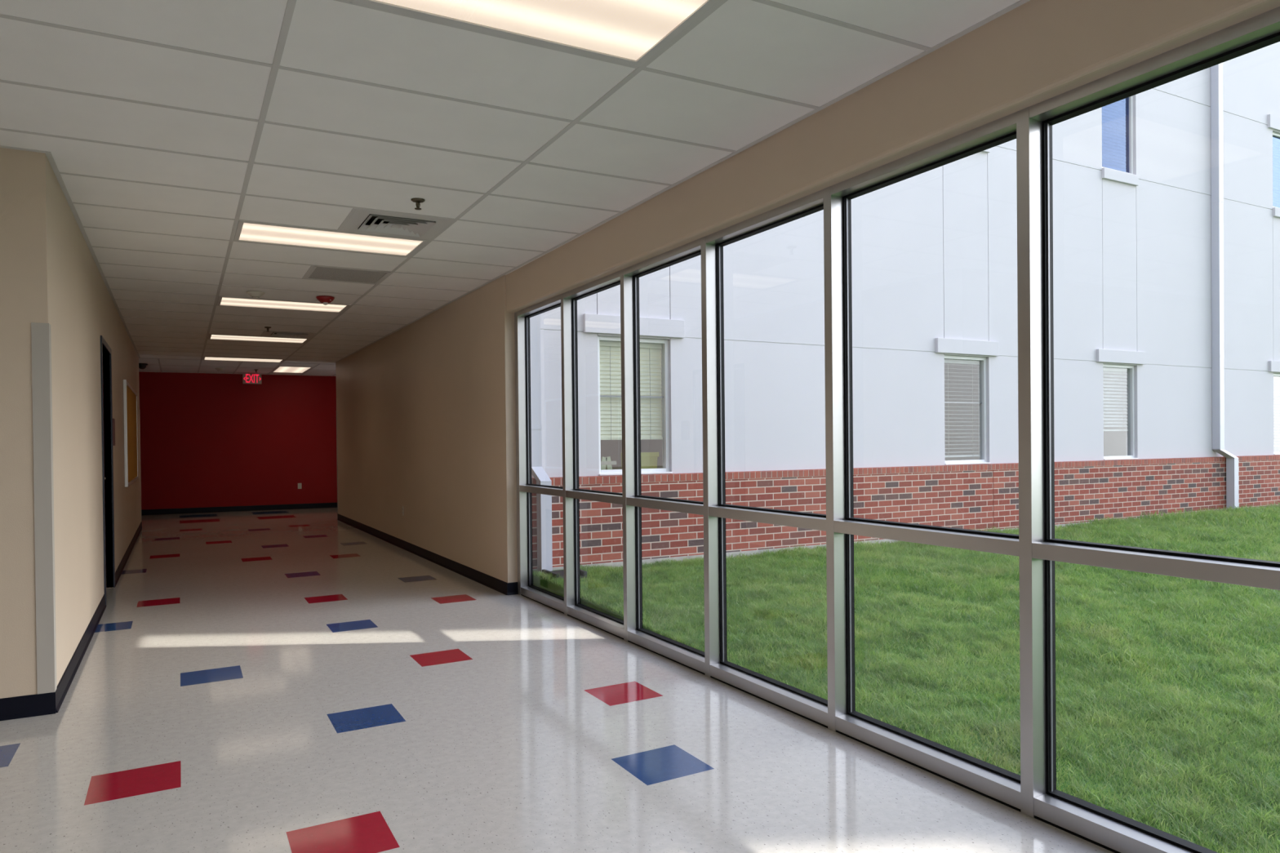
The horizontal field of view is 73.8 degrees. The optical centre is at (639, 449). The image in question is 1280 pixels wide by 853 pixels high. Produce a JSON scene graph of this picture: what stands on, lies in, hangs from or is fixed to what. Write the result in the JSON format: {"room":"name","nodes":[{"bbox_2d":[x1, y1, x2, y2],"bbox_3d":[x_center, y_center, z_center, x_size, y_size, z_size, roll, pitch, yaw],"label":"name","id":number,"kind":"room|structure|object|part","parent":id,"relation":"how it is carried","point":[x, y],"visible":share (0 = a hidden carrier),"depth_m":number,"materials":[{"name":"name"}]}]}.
{"room":"school corridor","nodes":[
{"label":"school corridor","id":0,"kind":"room"},
{"bbox_2d":[0,147,18,698],"bbox_3d":[-4.962,-0.249,3.017,4.480,3.100,0.140,-1,1,-28],"label":"wall","id":1,"kind":"structure","parent":0,"point":[8,598],"depth_m":4.01,"materials":[{"name":"beige paint"}]},
{"bbox_2d":[0,692,56,720],"bbox_3d":[-4.846,1.249,2.998,4.626,0.102,0.014,-1,1,-28],"label":"baseboard","id":2,"kind":"structure","parent":1,"relation":"attached to","point":[37,704],"depth_m":4.05,"materials":[{"name":"black rubber"}]},
{"bbox_2d":[8,148,141,696],"bbox_3d":[-7.409,-0.265,7.691,4.620,3.100,10.690,-1,1,-28],"label":"wall","id":3,"kind":"structure","parent":0,"point":[56,279],"depth_m":4.64,"materials":[{"name":"beige paint"}]},
{"bbox_2d":[31,322,57,693],"bbox_3d":[-2.871,0.281,4.105,0.070,1.773,0.070,-1,1,-28],"label":"guard","id":4,"kind":"object","parent":3,"relation":"attached to","point":[41,335],"visible":1,"depth_m":4.08,"materials":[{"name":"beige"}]},
{"bbox_2d":[0,145,140,358],"bbox_3d":[-7.405,-1.405,7.676,4.644,0.004,10.714,-1,1,-28],"label":"trim","id":5,"kind":"structure","parent":3,"relation":"attached to","point":[49,155],"depth_m":5.24,"materials":[{"name":"grey metal"}]},
{"bbox_2d":[55,521,142,712],"bbox_3d":[-5.356,1.203,8.806,0.014,0.102,10.690,-1,1,-28],"label":"baseboard","id":6,"kind":"structure","parent":3,"relation":"attached to","point":[67,678],"depth_m":5.34,"materials":[{"name":"black rubber"}]},
{"bbox_2d":[100,335,115,605],"bbox_3d":[-4.630,0.172,7.280,0.157,2.175,1.100,-1,1,-28],"label":"door","id":7,"kind":"structure","parent":3,"relation":"in","point":[110,466],"depth_m":7.74,"materials":[{"name":"black"}]},
{"bbox_2d":[112,417,115,445],"bbox_3d":[-4.926,-0.163,7.971,0.012,0.260,0.200,-1,1,-28],"label":"room sign","id":8,"kind":"object","parent":3,"relation":"attached to","point":[113,420],"visible":0.88,"depth_m":7.91,"materials":[{"name":"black plastic"}]},
{"bbox_2d":[123,379,137,487],"bbox_3d":[-6.477,-0.187,10.861,0.031,1.210,2.900,-1,1,-28],"label":"bulletin board","id":9,"kind":"object","parent":3,"relation":"attached to","point":[130,396],"visible":1,"depth_m":10.52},
{"bbox_3d":[-6.484,-0.187,10.857,0.015,1.150,2.840,-1,1,-28],"label":"cork panel","id":10,"kind":"part","parent":9,"relation":"part of","materials":[{"name":"brown"}]},
{"bbox_2d":[139,416,141,499],"bbox_3d":[-7.927,0.252,13.454,0.070,1.773,0.070,-1,1,-28],"label":"guard","id":11,"kind":"object","parent":3,"relation":"attached to","point":[140,416],"visible":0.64,"depth_m":13.44,"materials":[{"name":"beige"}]},
{"bbox_2d":[138,371,337,510],"bbox_3d":[-7.699,-0.344,17.035,13.000,3.100,1.175,-1,1,-28],"label":"wall","id":12,"kind":"structure","parent":0,"point":[207,439],"depth_m":16.69,"materials":[{"name":"red paint"}]},
{"bbox_2d":[141,502,337,515],"bbox_3d":[-7.571,1.156,16.840,13.020,0.102,0.014,-1,1,-25],"label":"baseboard","id":13,"kind":"structure","parent":12,"relation":"attached to","point":[318,505],"depth_m":16.68,"materials":[{"name":"black rubber"}]},
{"bbox_2d":[297,483,302,488],"bbox_3d":[-6.861,0.735,17.176,0.072,0.116,0.008,-1,1,-28],"label":"wall outlet","id":14,"kind":"object","parent":12,"relation":"attached to","point":[300,486],"visible":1,"depth_m":17.18,"materials":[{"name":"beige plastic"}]},
{"bbox_2d":[0,0,1019,376],"bbox_3d":[-1.889,-1.461,6.258,13.000,0.025,25.456,-1,1,-28],"label":"ceiling","id":15,"kind":"structure","parent":0,"point":[166,126],"depth_m":3.79,"materials":[{"name":"grey tile"}]},
{"bbox_2d":[138,363,147,368],"bbox_3d":[-8.422,-1.406,14.410,0.170,0.092,0.170,-1,1,-28],"label":"security camera","id":16,"kind":"object","parent":15,"relation":"attached to","point":[141,366],"visible":0.84,"depth_m":14.36,"materials":[{"name":"black plastic"}]},
{"bbox_2d":[202,356,284,362],"bbox_3d":[-6.478,-1.519,13.922,1.193,0.106,0.584,-1,1,-28],"label":"ceiling light","id":17,"kind":"object","parent":15,"relation":"attached to","point":[211,358],"visible":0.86,"depth_m":13.95,"materials":[{"name":"grey plastic"}]},
{"bbox_2d":[242,372,262,384],"bbox_3d":[-7.455,-1.371,16.377,0.330,0.217,0.049,-1,1,-28],"label":"exit sign","id":18,"kind":"object","parent":15,"relation":"attached to","point":[251,378],"visible":1,"depth_m":16.36,"materials":[{"name":"red plastic"}]},
{"bbox_2d":[246,290,265,297],"bbox_3d":[-3.534,-1.420,7.833,0.160,0.050,0.160,-1,1,-28],"label":"smoke detector","id":19,"kind":"object","parent":15,"relation":"attached to","point":[253,294],"visible":1,"depth_m":7.79,"materials":[{"name":"beige plastic"}]},
{"bbox_2d":[207,333,309,343],"bbox_3d":[-5.028,-1.511,11.241,1.193,0.106,0.584,-1,1,-28],"label":"ceiling light","id":20,"kind":"object","parent":15,"relation":"attached to","point":[211,336],"visible":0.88,"depth_m":11.26,"materials":[{"name":"grey plastic"}]},
{"bbox_2d":[216,296,351,313],"bbox_3d":[-3.578,-1.502,8.560,1.193,0.106,0.584,-1,1,-28],"label":"ceiling light","id":21,"kind":"object","parent":15,"relation":"attached to","point":[222,300],"visible":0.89,"depth_m":8.57,"materials":[{"name":"grey plastic"}]},
{"bbox_2d":[262,330,316,338],"bbox_3d":[-4.470,-1.489,10.850,0.586,0.074,0.586,-1,1,-28],"label":"ceiling vent","id":22,"kind":"object","parent":15,"relation":"in","point":[273,334],"visible":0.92,"depth_m":10.85,"materials":[{"name":"grey metal"}]},
{"bbox_2d":[271,366,312,373],"bbox_3d":[-6.488,-1.536,15.864,0.584,0.106,1.394,-1,1,-28],"label":"ceiling light","id":23,"kind":"object","parent":15,"relation":"attached to","point":[279,369],"visible":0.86,"depth_m":15.84,"materials":[{"name":"white plastic"}]},
{"bbox_2d":[315,295,334,305],"bbox_3d":[-3.000,-1.415,8.122,0.167,0.076,0.166,-1,1,-28],"label":"fire alarm","id":24,"kind":"object","parent":15,"relation":"attached to","point":[325,300],"visible":1,"depth_m":8.07,"materials":[{"name":"red plastic"}]},
{"bbox_2d":[233,220,428,257],"bbox_3d":[-2.128,-1.494,5.879,1.193,0.106,0.584,-1,1,-28],"label":"ceiling light","id":25,"kind":"object","parent":15,"relation":"attached to","point":[248,232],"visible":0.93,"depth_m":5.87,"materials":[{"name":"grey plastic"}]},
{"bbox_2d":[305,266,391,284],"bbox_3d":[-2.440,-1.453,7.097,0.586,0.008,0.586,-1,1,-28],"label":"ceiling vent","id":26,"kind":"object","parent":15,"relation":"in","point":[317,273],"visible":1,"depth_m":7.09,"materials":[{"name":"grey metal"}]},
{"bbox_2d":[342,208,453,239],"bbox_3d":[-1.570,-1.472,5.488,0.586,0.074,0.586,-1,1,-28],"label":"ceiling vent","id":27,"kind":"object","parent":15,"relation":"in","point":[367,221],"visible":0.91,"depth_m":5.50,"materials":[{"name":"grey metal"}]},
{"bbox_3d":[-1.570,-1.439,5.488,0.060,0.003,0.060,-1,1,-28],"label":"plate","id":28,"kind":"part","parent":27,"relation":"part of","materials":[{"name":"white metal"}]},
{"bbox_2d":[410,197,425,209],"bbox_3d":[-1.284,-1.419,4.928,0.080,0.054,0.080,-1,1,-28],"label":"sprinkler head","id":29,"kind":"object","parent":15,"relation":"attached to","point":[418,201],"visible":1,"depth_m":4.92},
{"bbox_2d":[349,0,719,66],"bbox_3d":[-0.389,-1.484,2.662,1.193,0.106,0.584,-1,1,-28],"label":"ceiling light","id":30,"kind":"object","parent":15,"relation":"attached to","point":[630,32],"visible":1,"depth_m":2.85,"materials":[{"name":"white plastic"}]},
{"bbox_2d":[0,507,1113,852],"bbox_3d":[-1.141,1.224,7.248,15.240,0.001,27.691,-1,1,-28],"label":"floor","id":31,"kind":"structure","parent":0,"point":[302,680],"depth_m":3.67,"materials":[{"name":"white tile"}]},
{"bbox_2d":[335,0,1279,582],"bbox_3d":[2.307,-0.355,6.459,5.456,3.100,21.500,-1,1,-28],"label":"wall","id":32,"kind":"structure","parent":0,"point":[426,411],"depth_m":5.25,"materials":[{"name":"beige paint"}]},
{"bbox_2d":[336,410,338,514],"bbox_3d":[-5.158,0.213,14.610,0.070,1.773,0.070,-1,1,-28],"label":"guard","id":33,"kind":"object","parent":32,"relation":"attached to","point":[336,411],"visible":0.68,"depth_m":14.58,"materials":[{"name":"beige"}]},
{"bbox_2d":[337,513,518,595],"bbox_3d":[-3.154,1.162,10.891,0.102,0.102,8.515,-1,1,-29],"label":"baseboard","id":34,"kind":"structure","parent":32,"relation":"attached to","point":[507,588],"depth_m":8.88,"materials":[{"name":"black rubber"}]},
{"bbox_2d":[514,293,574,615],"bbox_3d":[-0.754,0.014,6.773,0.107,2.420,1.038,-1,1,-28],"label":"window","id":35,"kind":"structure","parent":32,"relation":"in","point":[525,489],"depth_m":6.97,"materials":[{"name":"silver metal"}]},
{"bbox_3d":[-0.761,-1.157,6.753,0.105,0.078,0.919,-1,1,-28],"label":"head rail","id":36,"kind":"part","parent":35,"relation":"part of","materials":[{"name":"silver metal"}]},
{"bbox_3d":[-0.725,1.190,6.752,0.105,0.069,0.968,-1,1,-28],"label":"sill rail","id":37,"kind":"part","parent":35,"relation":"part of","materials":[{"name":"silver metal"}]},
{"bbox_2d":[563,269,636,641],"bbox_3d":[-0.277,0.017,5.889,0.107,2.420,0.970,-1,1,-28],"label":"window","id":38,"kind":"structure","parent":32,"relation":"in","point":[612,624],"depth_m":5.47,"materials":[{"name":"silver metal"}]},
{"bbox_3d":[-0.300,-1.154,5.901,0.105,0.078,0.921,-1,1,-28],"label":"head rail","id":39,"kind":"part","parent":38,"relation":"part of","materials":[{"name":"silver metal"}]},
{"bbox_3d":[-0.264,1.192,5.900,0.105,0.069,0.970,-1,1,-28],"label":"sill rail","id":40,"kind":"part","parent":38,"relation":"part of","materials":[{"name":"silver metal"}]},
{"bbox_2d":[623,235,719,677],"bbox_3d":[0.183,0.020,5.040,0.107,2.420,0.962,-1,1,-28],"label":"window","id":41,"kind":"structure","parent":32,"relation":"in","point":[695,659],"depth_m":4.63,"materials":[{"name":"silver metal"}]},
{"bbox_3d":[0.159,-1.151,5.051,0.105,0.078,0.913,-1,1,-28],"label":"head rail","id":42,"kind":"part","parent":41,"relation":"part of","materials":[{"name":"silver metal"}]},
{"bbox_3d":[0.195,1.195,5.050,0.105,0.069,0.962,-1,1,-28],"label":"sill rail","id":43,"kind":"part","parent":41,"relation":"part of","materials":[{"name":"silver metal"}]},
{"bbox_2d":[333,0,1030,363],"bbox_3d":[-0.080,-1.459,5.165,0.048,0.004,21.500,-1,1,-29],"label":"trim","id":44,"kind":"structure","parent":32,"relation":"attached to","point":[1020,2],"depth_m":3.82,"materials":[{"name":"grey metal"}]},
{"bbox_2d":[706,186,846,732],"bbox_3d":[0.650,0.022,4.176,0.107,2.420,1.001,-1,1,-28],"label":"window","id":45,"kind":"structure","parent":32,"relation":"in","point":[815,708],"depth_m":3.75,"materials":[{"name":"silver metal"}]},
{"bbox_3d":[0.626,-1.149,4.188,0.105,0.078,0.952,-1,1,-28],"label":"head rail","id":46,"kind":"part","parent":45,"relation":"part of","materials":[{"name":"silver metal"}]},
{"bbox_3d":[0.662,1.198,4.187,0.105,0.069,1.001,-1,1,-28],"label":"sill rail","id":47,"kind":"part","parent":45,"relation":"part of","materials":[{"name":"silver metal"}]},
{"bbox_2d":[520,594,1120,852],"bbox_3d":[1.082,1.230,3.323,0.016,0.012,8.860,-1,1,-28],"label":"trim","id":48,"kind":"structure","parent":32,"relation":"attached to","point":[717,679],"depth_m":3.46,"materials":[{"name":"black"}]},
{"bbox_2d":[831,106,1046,817],"bbox_3d":[1.121,0.025,3.305,0.107,2.420,0.981,-1,1,-28],"label":"window","id":49,"kind":"structure","parent":32,"relation":"in","point":[1011,788],"depth_m":2.90,"materials":[{"name":"silver metal"}]},
{"bbox_3d":[1.097,-1.146,3.316,0.105,0.078,0.932,-1,1,-28],"label":"head rail","id":50,"kind":"part","parent":49,"relation":"part of","materials":[{"name":"silver metal"}]},
{"bbox_3d":[1.133,1.201,3.315,0.105,0.069,0.981,-1,1,-28],"label":"sill rail","id":51,"kind":"part","parent":49,"relation":"part of","materials":[{"name":"silver metal"}]},
{"bbox_2d":[1029,6,1279,852],"bbox_3d":[1.587,0.028,2.443,0.107,2.420,0.978,-1,1,-28],"label":"window","id":52,"kind":"structure","parent":32,"relation":"in","point":[1117,832],"depth_m":2.65,"materials":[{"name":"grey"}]},
{"bbox_3d":[1.599,1.203,2.453,0.105,0.069,0.978,-1,1,-28],"label":"sill rail","id":53,"kind":"part","parent":52,"relation":"part of","materials":[{"name":"silver metal"}]},
{"bbox_3d":[1.563,-1.143,2.454,0.105,0.078,0.929,-1,1,-28],"label":"head rail","id":54,"kind":"part","parent":52,"relation":"part of","materials":[{"name":"silver metal"}]},
{"label":"outside","id":55,"kind":"structure","parent":0,"visible":0},
{"bbox_2d":[533,499,1279,852],"bbox_3d":[25.471,1.100,2.288,41.714,0.586,34.120,-1,1,-28],"label":"ground","id":56,"kind":"structure","parent":55,"point":[539,582],"depth_m":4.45,"materials":[{"name":"green plant"}]},
{"bbox_2d":[542,568,586,579],"bbox_3d":[-0.641,1.062,7.217,0.280,0.075,0.310,-1,1,-28],"label":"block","id":57,"kind":"object","parent":56,"relation":"on","point":[583,573],"visible":0.31,"depth_m":7.17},
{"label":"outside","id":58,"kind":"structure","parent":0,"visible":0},
{"bbox_2d":[600,98,1279,469],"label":"window","id":59,"kind":"structure","parent":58,"point":[1114,442],"depth_m":12.16,"materials":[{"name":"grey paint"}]},
{"bbox_3d":[-0.256,0.830,8.453,1.500,0.750,0.600,-1,1,-28],"label":"table","id":60,"kind":"object","parent":59,"relation":"on","visible":0},
{"bbox_2d":[600,456,616,470],"bbox_3d":[-0.423,0.266,8.127,0.449,0.394,0.032,-1,1,-28],"label":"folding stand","id":61,"kind":"object","parent":60,"relation":"on","point":[605,461],"visible":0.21,"depth_m":8.18,"materials":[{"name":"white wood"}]},
{"bbox_3d":[-0.369,0.265,8.163,0.118,0.394,0.020,-1,1,-28],"label":"leg","id":62,"kind":"part","parent":61,"relation":"part of","materials":[{"name":"green wood"}]},
{"bbox_3d":[-0.281,0.263,8.211,0.118,0.394,0.020,-1,1,-28],"label":"leg","id":63,"kind":"part","parent":61,"relation":"part of","materials":[{"name":"green wood"}]},
{"bbox_2d":[621,452,658,468],"bbox_3d":[-0.005,0.238,8.503,0.255,0.424,0.348,-1,1,-28],"label":"storage bin","id":64,"kind":"object","parent":60,"relation":"on","point":[648,460],"visible":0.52,"depth_m":8.37,"materials":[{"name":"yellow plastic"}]},
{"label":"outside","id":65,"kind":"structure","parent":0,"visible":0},
{"bbox_2d":[531,41,1279,572],"bbox_3d":[8.465,-3.222,12.592,21.715,9.400,0.272,-1,1,-28],"label":"wall","id":66,"kind":"structure","parent":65,"point":[934,251],"depth_m":10.12,"materials":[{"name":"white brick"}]},
{"bbox_2d":[529,314,552,573],"bbox_3d":[-0.911,-3.359,7.343,0.158,8.840,0.179,-1,1,-28],"label":"downspout","id":67,"kind":"object","parent":66,"relation":"attached to","point":[544,502],"visible":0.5,"depth_m":7.33,"materials":[{"name":"grey metal"}]},
{"bbox_2d":[597,335,669,473],"bbox_3d":[-0.077,-0.412,7.995,0.768,1.267,0.070,-1,1,-28],"label":"window","id":68,"kind":"structure","parent":66,"relation":"in","point":[664,343],"depth_m":8.13,"materials":[{"name":"white plastic"}]},
{"bbox_2d":[599,341,662,439],"bbox_3d":[-0.100,-0.550,8.034,0.700,0.912,0.051,-1,1,-28],"label":"window blind","id":69,"kind":"object","parent":68,"relation":"attached to","point":[610,353],"visible":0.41,"depth_m":8.00,"materials":[{"name":"grey"}]},
{"bbox_3d":[-0.273,-0.527,7.913,0.004,0.872,0.002,-1,1,-28],"label":"ladder cord","id":70,"kind":"part","parent":69,"relation":"part of","materials":[{"name":"white fabric"}]},
{"bbox_3d":[-0.097,-0.105,8.041,0.700,0.022,0.044,-1,1,-28],"label":"rail","id":71,"kind":"part","parent":69,"relation":"part of","materials":[{"name":"white plastic"}]},
{"bbox_3d":[0.096,-0.532,8.113,0.004,0.872,0.002,-1,1,-28],"label":"ladder cord","id":72,"kind":"part","parent":69,"relation":"part of","materials":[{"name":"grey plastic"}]},
{"bbox_3d":[-0.083,-0.498,8.004,0.692,0.012,0.028,-1,1,-28],"label":"meeting rail","id":73,"kind":"part","parent":68,"relation":"part of","materials":[{"name":"grey"}]},
{"bbox_3d":[-0.046,0.225,7.955,0.766,0.016,0.072,-1,1,-28],"label":"sill","id":74,"kind":"part","parent":66,"relation":"part of","materials":[{"name":"white stone"}]},
{"bbox_2d":[944,355,986,463],"bbox_3d":[3.821,-0.471,10.102,0.754,1.267,0.070,-1,1,-28],"label":"window","id":75,"kind":"structure","parent":66,"relation":"in","point":[983,435],"depth_m":10.24,"materials":[{"name":"white plastic"}]},
{"bbox_2d":[944,359,980,457],"bbox_3d":[3.798,-0.488,10.143,0.686,1.152,0.053,-1,1,-28],"label":"window blind","id":76,"kind":"object","parent":75,"relation":"attached to","point":[946,361],"visible":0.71,"depth_m":10.16,"materials":[{"name":"grey plastic"}]},
{"bbox_3d":[3.629,-0.466,10.023,0.004,1.112,0.002,-1,1,-28],"label":"ladder cord","id":77,"kind":"part","parent":76,"relation":"part of","materials":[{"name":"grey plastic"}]},
{"bbox_3d":[3.803,0.077,10.151,0.686,0.022,0.044,-1,1,-28],"label":"rail","id":78,"kind":"part","parent":76,"relation":"part of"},
{"bbox_3d":[3.991,-0.471,10.219,0.004,1.112,0.002,-1,1,-28],"label":"ladder cord","id":79,"kind":"part","parent":76,"relation":"part of","materials":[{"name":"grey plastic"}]},
{"bbox_3d":[3.814,-0.557,10.111,0.678,0.012,0.028,-1,1,-28],"label":"meeting rail","id":80,"kind":"part","parent":75,"relation":"part of","materials":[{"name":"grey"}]},
{"bbox_3d":[3.852,0.166,10.063,0.752,0.016,0.072,-1,1,-28],"label":"sill","id":81,"kind":"part","parent":66,"relation":"part of","materials":[{"name":"white stone"}]},
{"bbox_3d":[3.825,-3.611,10.006,0.762,0.139,0.065,-1,1,-28],"label":"sill","id":82,"kind":"part","parent":66,"relation":"part of","materials":[{"name":"white concrete"}]},
{"bbox_2d":[1102,95,1133,173],"bbox_3d":[6.380,-4.321,11.474,0.746,1.199,0.070,-1,1,-28],"label":"window","id":83,"kind":"structure","parent":66,"relation":"in","point":[1129,100],"depth_m":11.62,"materials":[{"name":"white plastic"}]},
{"bbox_2d":[1102,97,1127,172],"bbox_3d":[6.358,-4.342,11.515,0.678,1.079,0.051,-1,1,-28],"label":"window blind","id":84,"kind":"object","parent":83,"relation":"attached to","point":[1119,102],"visible":0.58,"depth_m":11.56,"materials":[{"name":"grey"}]},
{"bbox_3d":[6.362,-3.813,11.522,0.678,0.022,0.044,-1,1,-28],"label":"rail","id":85,"kind":"part","parent":84,"relation":"part of","materials":[{"name":"plastic"}]},
{"bbox_3d":[6.549,-4.324,11.590,0.004,1.039,0.002,-1,1,-28],"label":"ladder cord","id":86,"kind":"part","parent":84,"relation":"part of","materials":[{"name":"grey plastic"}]},
{"bbox_2d":[1102,364,1134,458],"bbox_3d":[6.420,-0.510,11.507,0.746,1.267,0.070,-1,1,-28],"label":"window","id":87,"kind":"structure","parent":66,"relation":"in","point":[1131,392],"depth_m":11.65,"materials":[{"name":"white plastic"}]},
{"bbox_2d":[1102,367,1128,431],"bbox_3d":[6.396,-0.677,11.547,0.678,0.852,0.051,-1,1,-28],"label":"window blind","id":88,"kind":"object","parent":87,"relation":"attached to","point":[1108,371],"visible":0.66,"depth_m":11.58,"materials":[{"name":"grey plastic"}]},
{"bbox_3d":[6.399,-0.262,11.553,0.678,0.022,0.044,-1,1,-28],"label":"rail","id":89,"kind":"part","parent":88,"relation":"part of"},
{"bbox_3d":[6.587,-0.660,11.622,0.004,0.812,0.002,-1,1,-28],"label":"ladder cord","id":90,"kind":"part","parent":88,"relation":"part of","materials":[{"name":"white fabric"}]},
{"bbox_3d":[6.424,-3.650,11.412,0.754,0.139,0.065,-1,1,-28],"label":"sill","id":91,"kind":"part","parent":66,"relation":"part of","materials":[{"name":"white concrete"}]},
{"bbox_3d":[6.451,0.127,11.468,0.744,0.016,0.072,-1,1,-28],"label":"sill","id":92,"kind":"part","parent":66,"relation":"part of","materials":[{"name":"white concrete"}]},
{"bbox_2d":[1210,62,1238,509],"bbox_3d":[8.536,-3.502,12.446,0.376,8.840,0.144,-1,1,-10],"label":"downspout","id":93,"kind":"object","parent":66,"relation":"attached to","point":[1216,71],"visible":0.95,"depth_m":12.40,"materials":[{"name":"grey metal"}]},
{"bbox_2d":[1272,132,1279,208],"bbox_3d":[10.150,-4.378,13.512,0.755,1.199,0.070,-1,1,-28],"label":"window","id":94,"kind":"structure","parent":66,"relation":"in","point":[1276,135],"depth_m":13.41,"materials":[{"name":"white plastic"}]},
{"bbox_2d":[1272,137,1279,208],"bbox_3d":[10.127,-4.398,13.553,0.687,1.079,0.051,-1,1,-28],"label":"window blind","id":95,"kind":"object","parent":94,"relation":"attached to","point":[1275,140],"visible":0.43,"depth_m":13.55,"materials":[{"name":"grey"}]},
{"bbox_3d":[10.194,-3.707,13.450,0.763,0.139,0.065,-1,1,-28],"label":"sill","id":96,"kind":"part","parent":66,"relation":"part of","materials":[{"name":"white concrete"}]},
{"bbox_2d":[1273,373,1279,453],"bbox_3d":[10.189,-0.567,13.545,0.755,1.267,0.070,-1,1,-28],"label":"window","id":97,"kind":"structure","parent":66,"relation":"in","point":[1274,375],"depth_m":13.42,"materials":[{"name":"white plastic"}]},
{"bbox_2d":[1273,376,1279,446],"bbox_3d":[10.166,-0.604,13.587,0.687,1.112,0.052,-1,1,-28],"label":"window blind","id":98,"kind":"object","parent":97,"relation":"attached to","point":[1274,377],"visible":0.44,"depth_m":13.56,"materials":[{"name":"grey plastic"}]}
]}

